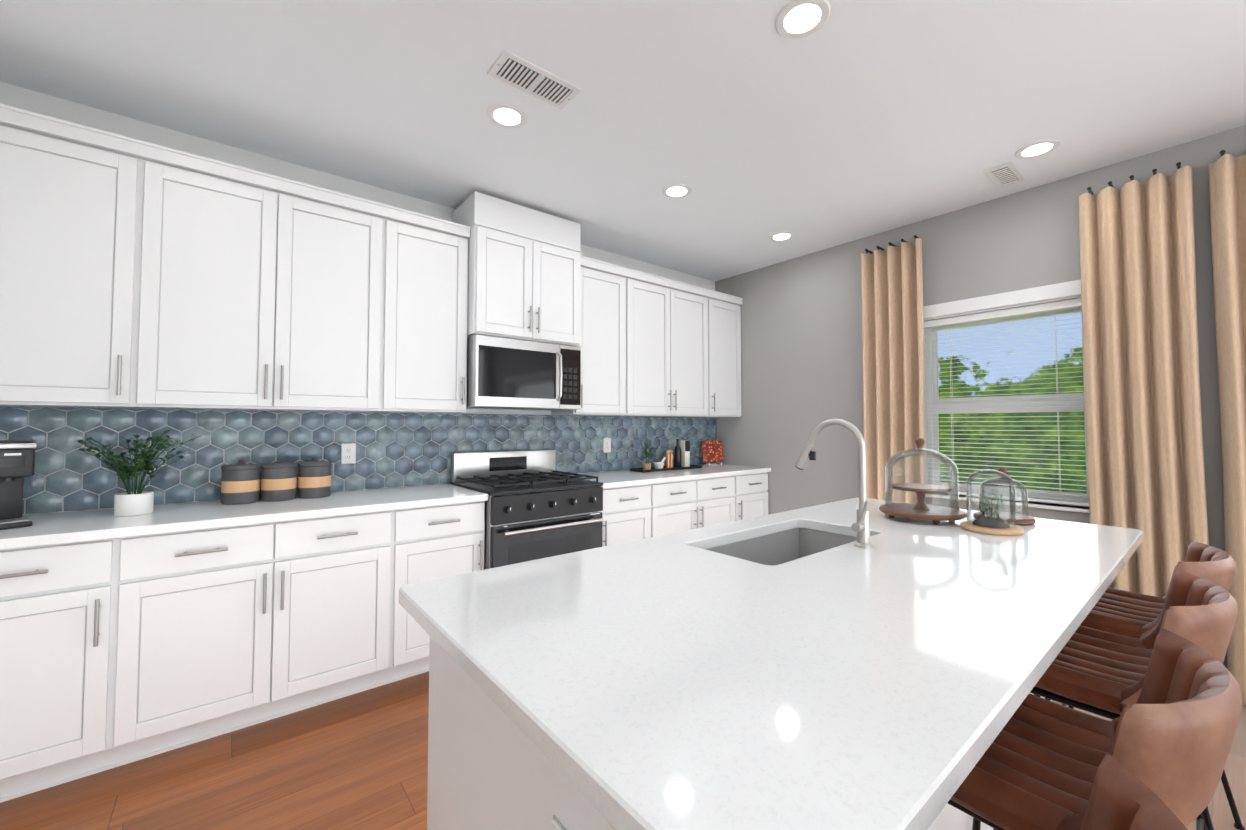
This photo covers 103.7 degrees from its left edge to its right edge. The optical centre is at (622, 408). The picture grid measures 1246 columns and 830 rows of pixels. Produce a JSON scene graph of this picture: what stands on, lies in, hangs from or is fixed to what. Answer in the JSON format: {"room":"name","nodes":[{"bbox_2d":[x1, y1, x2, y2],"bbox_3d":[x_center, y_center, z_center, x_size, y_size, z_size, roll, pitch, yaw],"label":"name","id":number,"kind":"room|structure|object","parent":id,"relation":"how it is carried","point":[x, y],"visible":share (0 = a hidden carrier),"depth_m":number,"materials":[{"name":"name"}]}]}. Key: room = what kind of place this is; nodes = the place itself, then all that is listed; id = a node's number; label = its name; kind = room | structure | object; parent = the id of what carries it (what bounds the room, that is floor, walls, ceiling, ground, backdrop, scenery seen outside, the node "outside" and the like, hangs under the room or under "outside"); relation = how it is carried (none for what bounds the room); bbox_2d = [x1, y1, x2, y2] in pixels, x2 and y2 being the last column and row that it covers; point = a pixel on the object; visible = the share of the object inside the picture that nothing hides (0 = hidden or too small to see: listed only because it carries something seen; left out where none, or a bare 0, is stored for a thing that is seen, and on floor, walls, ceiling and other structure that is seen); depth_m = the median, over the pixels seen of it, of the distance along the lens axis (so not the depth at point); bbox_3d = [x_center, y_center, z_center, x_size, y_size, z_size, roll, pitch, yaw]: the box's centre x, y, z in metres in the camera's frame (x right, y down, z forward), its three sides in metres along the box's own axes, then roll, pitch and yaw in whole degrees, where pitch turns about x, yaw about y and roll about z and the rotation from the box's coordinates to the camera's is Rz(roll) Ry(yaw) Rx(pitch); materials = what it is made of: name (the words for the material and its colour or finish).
{"room":"kitchen","nodes":[
{"label":"kitchen","id":0,"kind":"room"},
{"bbox_2d":[0,82,715,514],"bbox_3d":[-0.914,0.042,3.490,4.910,2.740,0.150,2,-3,-39],"label":"wall","id":1,"kind":"structure","parent":0,"point":[42,104],"depth_m":2.59,"materials":[{"name":"white paint"}]},
{"bbox_2d":[0,104,167,408],"bbox_3d":[-2.331,-0.574,2.059,0.577,1.128,0.322,2,-3,-39],"label":"upper cabinet","id":2,"kind":"object","parent":1,"relation":"attached to","point":[136,273],"depth_m":1.97,"materials":[{"name":"white wood"}]},
{"bbox_2d":[160,148,399,411],"bbox_3d":[-1.786,-0.559,2.499,1.095,1.128,0.322,2,-3,-39],"label":"upper cabinet","id":3,"kind":"object","parent":1,"relation":"attached to","point":[281,294],"depth_m":2.37,"materials":[{"name":"white wood"}]},
{"bbox_2d":[0,407,716,514],"bbox_3d":[-0.863,0.266,3.419,4.606,0.456,0.010,2,-3,-39],"label":"tile backsplash","id":4,"kind":"structure","parent":1,"relation":"attached to","point":[403,449],"depth_m":2.69,"materials":[{"name":"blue tile"}]},
{"bbox_2d":[341,443,355,463],"bbox_3d":[-1.583,0.259,2.823,0.075,0.119,0.009,2,-3,-39],"label":"outlet","id":5,"kind":"object","parent":4,"relation":"attached to","point":[348,453],"visible":1,"depth_m":2.82,"materials":[{"name":"grey plastic"}]},
{"bbox_2d":[603,438,610,452],"bbox_3d":[-0.128,0.299,3.997,0.075,0.119,0.009,2,-3,-39],"label":"outlet","id":6,"kind":"object","parent":4,"relation":"attached to","point":[606,445],"visible":1,"depth_m":3.99,"materials":[{"name":"grey plastic"}]},
{"bbox_2d":[395,208,467,412],"bbox_3d":[-1.253,-0.544,2.929,0.547,1.128,0.322,2,-3,-39],"label":"upper cabinet","id":7,"kind":"object","parent":1,"relation":"attached to","point":[433,251],"depth_m":2.85,"materials":[{"name":"white wood"}]},
{"bbox_2d":[452,191,583,347],"bbox_3d":[-0.712,-0.869,3.319,0.767,0.863,0.412,2,-3,-39],"label":"upper cabinet","id":8,"kind":"object","parent":1,"relation":"attached to","point":[526,265],"depth_m":3.12,"materials":[{"name":"white wood"}]},
{"bbox_2d":[466,334,580,410],"bbox_3d":[-0.696,-0.215,3.277,0.755,0.437,0.462,2,-3,-39],"label":"microwave","id":9,"kind":"object","parent":8,"relation":"attached to","point":[503,373],"visible":1,"depth_m":3.09,"materials":[{"name":"silver metal"}]},
{"bbox_2d":[551,257,635,415],"bbox_3d":[-0.231,-0.516,3.754,0.539,1.128,0.322,2,-3,-39],"label":"upper cabinet","id":10,"kind":"object","parent":1,"relation":"attached to","point":[608,354],"depth_m":3.65,"materials":[{"name":"white wood"}]},
{"bbox_2d":[636,270,715,416],"bbox_3d":[0.293,-0.502,4.177,1.080,1.128,0.322,2,-3,-39],"label":"upper cabinet","id":11,"kind":"object","parent":1,"relation":"attached to","point":[676,320],"depth_m":4.08,"materials":[{"name":"white wood"}]},
{"bbox_2d":[0,671,1245,829],"bbox_3d":[1.144,1.374,0.895,4.910,0.100,6.700,2,-3,-39],"label":"floor","id":12,"kind":"structure","parent":0,"point":[358,761],"depth_m":1.77,"materials":[{"name":"brown wood"}]},
{"bbox_2d":[0,536,147,802],"bbox_3d":[-2.241,0.919,1.897,0.578,0.877,0.608,2,-3,-39],"label":"base cabinet","id":13,"kind":"object","parent":12,"relation":"on","point":[72,615],"depth_m":1.74,"materials":[{"name":"white wood"}]},
{"bbox_2d":[140,508,411,759],"bbox_3d":[-1.697,0.934,2.337,1.096,0.877,0.608,2,-3,-39],"label":"base cabinet","id":14,"kind":"object","parent":12,"relation":"on","point":[159,629],"depth_m":2.10,"materials":[{"name":"white wood"}]},
{"bbox_2d":[0,484,487,551],"bbox_3d":[-1.700,0.476,2.334,1.950,0.036,0.633,2,-3,-39],"label":"countertop","id":15,"kind":"structure","parent":14,"relation":"on","point":[82,527],"depth_m":2.10,"materials":[{"name":"white stone"}]},
{"bbox_2d":[0,440,36,529],"bbox_3d":[-2.352,0.280,1.828,0.232,0.320,0.242,2,-3,-39],"label":"coffee maker","id":16,"kind":"object","parent":15,"relation":"on","point":[17,461],"visible":1,"depth_m":1.83,"materials":[{"name":"black plastic"}]},
{"bbox_2d":[77,430,205,516],"bbox_3d":[-2.036,0.270,2.087,0.428,0.359,0.362,2,-3,-39],"label":"potted plant","id":17,"kind":"object","parent":15,"relation":"on","point":[140,501],"visible":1,"depth_m":2.07,"materials":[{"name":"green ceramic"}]},
{"bbox_2d":[221,460,260,504],"bbox_3d":[-1.881,0.356,2.408,0.154,0.209,0.154,2,-3,-39],"label":"canister","id":18,"kind":"object","parent":15,"relation":"on","point":[240,482],"visible":1,"depth_m":2.35,"materials":[{"name":"grey ceramic"}]},
{"bbox_2d":[261,458,297,501],"bbox_3d":[-1.760,0.359,2.505,0.154,0.209,0.154,2,-3,-39],"label":"canister","id":19,"kind":"object","parent":15,"relation":"on","point":[279,480],"visible":1,"depth_m":2.45,"materials":[{"name":"grey ceramic"}]},
{"bbox_2d":[298,457,331,498],"bbox_3d":[-1.640,0.362,2.603,0.154,0.209,0.154,2,-3,-39],"label":"canister","id":20,"kind":"object","parent":15,"relation":"on","point":[314,477],"visible":1,"depth_m":2.54,"materials":[{"name":"grey ceramic"}]},
{"bbox_2d":[408,500,487,676],"bbox_3d":[-1.163,0.949,2.767,0.547,0.877,0.608,2,-3,-39],"label":"base cabinet","id":21,"kind":"object","parent":12,"relation":"on","point":[447,541],"depth_m":2.56,"materials":[{"name":"white wood"}]},
{"bbox_2d":[451,449,602,569],"bbox_3d":[-0.605,0.842,3.128,0.759,1.115,0.707,2,-3,-39],"label":"range","id":22,"kind":"object","parent":12,"relation":"on","point":[537,506],"visible":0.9,"depth_m":2.95,"materials":[{"name":"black metal"}]},
{"bbox_2d":[601,484,659,546],"bbox_3d":[-0.141,0.977,3.592,0.540,0.877,0.608,2,-3,-39],"label":"base cabinet","id":23,"kind":"object","parent":12,"relation":"on","point":[638,505],"depth_m":3.37,"materials":[{"name":"white wood"}]},
{"bbox_2d":[660,476,743,535],"bbox_3d":[0.383,0.992,4.015,1.079,0.877,0.608,2,-3,-39],"label":"base cabinet","id":24,"kind":"object","parent":12,"relation":"on","point":[685,505],"depth_m":3.80,"materials":[{"name":"white wood"}]},
{"bbox_2d":[572,464,770,487],"bbox_3d":[0.390,0.534,4.021,1.890,0.036,0.633,2,-3,-39],"label":"countertop","id":25,"kind":"structure","parent":24,"relation":"on","point":[626,479],"depth_m":3.78,"materials":[{"name":"white stone"}]},
{"bbox_2d":[630,439,701,472],"bbox_3d":[0.380,0.392,4.208,0.700,0.260,0.170,2,-3,-39],"label":"tray","id":26,"kind":"object","parent":25,"relation":"on","point":[681,457],"visible":1,"depth_m":4.27,"materials":[{"name":"black ceramic"}]},
{"bbox_2d":[642,443,657,469],"bbox_3d":[0.221,0.395,4.058,0.218,0.226,0.147,2,-3,-39],"label":"potted plant","id":27,"kind":"object","parent":26,"relation":"on","point":[646,466],"visible":0.98,"depth_m":4.04,"materials":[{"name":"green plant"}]},
{"bbox_2d":[701,441,723,465],"bbox_3d":[0.853,0.420,4.638,0.210,0.232,0.110,0,-2,-14],"label":"cookbook","id":28,"kind":"object","parent":25,"relation":"on","point":[712,451],"visible":1,"depth_m":4.64,"materials":[{"name":"red paper"}]},
{"bbox_2d":[427,642,1044,829],"bbox_3d":[0.620,0.906,1.520,2.196,0.877,0.712,2,-3,-39],"label":"kitchen island","id":29,"kind":"object","parent":12,"relation":"on","point":[482,775],"depth_m":0.89,"materials":[{"name":"white wood"}]},
{"bbox_2d":[552,815,565,829],"bbox_3d":[-0.076,0.625,0.648,0.009,0.119,0.075,2,-3,-39],"label":"outlet","id":30,"kind":"object","parent":29,"relation":"attached to","point":[557,824],"visible":1,"depth_m":0.67,"materials":[{"name":"grey plastic"}]},
{"bbox_2d":[399,498,1143,829],"bbox_3d":[0.678,0.448,1.464,2.280,0.039,1.040,2,-3,-39],"label":"island countertop","id":31,"kind":"structure","parent":29,"relation":"on","point":[673,681],"depth_m":0.81,"materials":[{"name":"white stone"}]},
{"bbox_2d":[715,526,856,561],"bbox_3d":[0.567,0.573,1.645,0.694,0.222,0.366,2,-3,-39],"label":"sink","id":32,"kind":"object","parent":31,"relation":"in","point":[796,541],"depth_m":1.90,"materials":[{"name":"grey metal"}]},
{"bbox_2d":[795,419,872,547],"bbox_3d":[0.683,0.232,1.604,0.079,0.401,0.271,2,-3,-39],"label":"faucet","id":33,"kind":"object","parent":31,"relation":"on","point":[861,526],"visible":1,"depth_m":1.53,"materials":[{"name":"silver metal"}]},
{"bbox_2d":[879,438,965,523],"bbox_3d":[1.210,0.282,1.989,0.304,0.327,0.304,2,-3,-39],"label":"stand","id":34,"kind":"object","parent":31,"relation":"on","point":[920,509],"visible":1,"depth_m":1.97,"materials":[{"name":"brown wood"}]},
{"bbox_2d":[960,462,1023,535],"bbox_3d":[1.325,0.316,1.766,0.184,0.245,0.184,2,-3,-39],"label":"glass cloche","id":35,"kind":"object","parent":31,"relation":"on","point":[989,525],"visible":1,"depth_m":1.75,"materials":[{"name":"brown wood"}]},
{"bbox_2d":[973,467,1035,524],"bbox_3d":[1.512,0.338,1.948,0.196,0.214,0.196,2,-3,-39],"label":"glass cloche","id":36,"kind":"object","parent":31,"relation":"on","point":[1024,518],"visible":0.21,"depth_m":1.94,"materials":[{"name":"clear glass"}]},
{"bbox_2d":[744,472,767,518],"bbox_3d":[0.907,1.006,4.438,0.540,0.877,0.608,2,-3,-39],"label":"base cabinet","id":37,"kind":"object","parent":12,"relation":"on","point":[755,487],"depth_m":4.26,"materials":[{"name":"white wood"}]},
{"bbox_2d":[948,628,1241,829],"bbox_3d":[0.786,0.871,0.895,0.491,0.905,0.452,2,-3,-39],"label":"stool","id":38,"kind":"object","parent":12,"relation":"on","point":[1167,738],"visible":0.67,"depth_m":0.79,"materials":[{"name":"brown leather"}]},
{"bbox_2d":[993,570,1237,829],"bbox_3d":[1.252,0.884,1.271,0.491,0.905,0.452,2,-3,-39],"label":"stool","id":39,"kind":"object","parent":12,"relation":"on","point":[1097,672],"visible":0.52,"depth_m":1.18,"materials":[{"name":"brown leather"}]},
{"bbox_2d":[1080,753,1188,829],"bbox_3d":[0.334,0.859,0.531,0.493,0.905,0.455,2,-3,-39],"label":"stool","id":40,"kind":"object","parent":12,"relation":"on","point":[1122,797],"visible":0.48,"depth_m":0.54,"materials":[{"name":"brown leather"}]},
{"bbox_2d":[1045,541,1244,829],"bbox_3d":[1.664,0.895,1.604,0.493,0.905,0.455,2,-3,-39],"label":"stool","id":41,"kind":"object","parent":12,"relation":"on","point":[1126,613],"visible":0.33,"depth_m":1.54,"materials":[{"name":"brown leather"}]},
{"bbox_2d":[0,0,1245,280],"bbox_3d":[1.144,-1.464,0.992,4.910,0.100,6.700,2,-3,-39],"label":"ceiling","id":42,"kind":"structure","parent":0,"point":[754,130],"depth_m":2.15,"materials":[{"name":"white paint"}]},
{"bbox_2d":[487,103,526,127],"bbox_3d":[-0.542,-1.367,2.289,0.184,0.006,0.184,2,-3,-39],"label":"recessed light","id":43,"kind":"object","parent":42,"relation":"in","point":[505,115],"visible":1,"depth_m":2.28,"materials":[{"name":"white"}]},
{"bbox_2d":[487,49,581,109],"bbox_3d":[-0.367,-1.371,2.057,0.360,0.014,0.170,2,-3,-39],"label":"ceiling vent","id":44,"kind":"object","parent":42,"relation":"in","point":[519,73],"visible":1,"depth_m":2.04,"materials":[{"name":"white metal"}]},
{"bbox_2d":[662,184,691,197],"bbox_3d":[0.333,-1.342,3.020,0.184,0.006,0.184,2,-3,-39],"label":"recessed light","id":45,"kind":"object","parent":42,"relation":"in","point":[677,190],"visible":1,"depth_m":3.01,"materials":[{"name":"white plastic"}]},
{"bbox_2d":[769,232,793,240],"bbox_3d":[1.213,-1.317,3.744,0.184,0.006,0.184,2,-3,-39],"label":"recessed light","id":46,"kind":"object","parent":42,"relation":"in","point":[780,236],"visible":1,"depth_m":3.73,"materials":[{"name":"white plastic"}]},
{"bbox_2d":[775,0,829,38],"bbox_3d":[0.637,-1.385,1.737,0.184,0.006,0.184,2,-3,-39],"label":"recessed light","id":47,"kind":"object","parent":42,"relation":"in","point":[795,19],"visible":1,"depth_m":1.73,"materials":[{"name":"white plastic"}]},
{"bbox_2d":[984,162,1025,187],"bbox_3d":[2.211,-1.345,2.827,0.300,0.013,0.130,2,-3,-39],"label":"ceiling vent","id":48,"kind":"object","parent":42,"relation":"in","point":[1007,174],"visible":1,"depth_m":2.81,"materials":[{"name":"white metal"}]},
{"bbox_2d":[1015,139,1060,158],"bbox_3d":[2.168,-1.357,2.562,0.184,0.006,0.184,2,-3,-39],"label":"recessed light","id":49,"kind":"object","parent":42,"relation":"in","point":[1037,148],"visible":1,"depth_m":2.55,"materials":[{"name":"white"}]},
{"bbox_2d":[715,125,1245,667],"bbox_3d":[2.996,0.006,2.438,0.150,2.740,6.400,2,-3,-39],"label":"wall","id":50,"kind":"structure","parent":0,"point":[801,349],"depth_m":3.79,"materials":[{"name":"grey paint"}]},
{"bbox_2d":[716,292,742,416],"bbox_3d":[0.817,-0.487,4.600,0.539,1.128,0.322,2,-3,-39],"label":"upper cabinet","id":51,"kind":"object","parent":50,"relation":"attached to","point":[728,308],"depth_m":4.53,"materials":[{"name":"white wood"}]},
{"bbox_2d":[861,235,924,503],"bbox_3d":[1.940,0.099,3.501,0.151,2.602,0.433,2,-3,-39],"label":"curtain","id":52,"kind":"object","parent":50,"relation":"hanging from","point":[893,348],"visible":0.75,"depth_m":3.49,"materials":[{"name":"fabric"}]},
{"bbox_2d":[923,280,1089,512],"bbox_3d":[2.421,-0.063,3.127,0.162,1.325,1.060,2,-3,-39],"label":"window","id":53,"kind":"structure","parent":50,"relation":"in","point":[1033,296],"depth_m":3.15,"materials":[{"name":"white"}]},
{"bbox_2d":[924,298,1088,506],"bbox_3d":[2.402,-0.030,3.110,0.077,1.194,0.878,2,-3,-39],"label":"window blinds","id":54,"kind":"object","parent":53,"relation":"attached to","point":[1032,309],"visible":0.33,"depth_m":3.05,"materials":[{"name":"white plastic"}]},
{"bbox_2d":[1079,162,1208,596],"bbox_3d":[2.711,0.067,2.556,0.139,2.602,0.427,2,-3,-39],"label":"curtain","id":55,"kind":"object","parent":50,"relation":"hanging from","point":[1144,445],"visible":0.77,"depth_m":2.53,"materials":[{"name":"fabric"}]},
{"bbox_2d":[1208,150,1245,705],"bbox_3d":[3.007,0.054,2.188,0.142,2.602,0.451,2,-3,-39],"label":"curtain","id":56,"kind":"object","parent":50,"relation":"hanging from","point":[1227,182],"visible":0.92,"depth_m":2.31,"materials":[{"name":"fabric"}]},
{"label":"outside","id":57,"kind":"structure","parent":0,"visible":0},
{"bbox_2d":[937,312,1086,493],"bbox_3d":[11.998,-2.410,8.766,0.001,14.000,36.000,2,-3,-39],"label":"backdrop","id":58,"kind":"structure","parent":57,"point":[964,378],"depth_m":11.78,"materials":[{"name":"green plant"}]}
]}

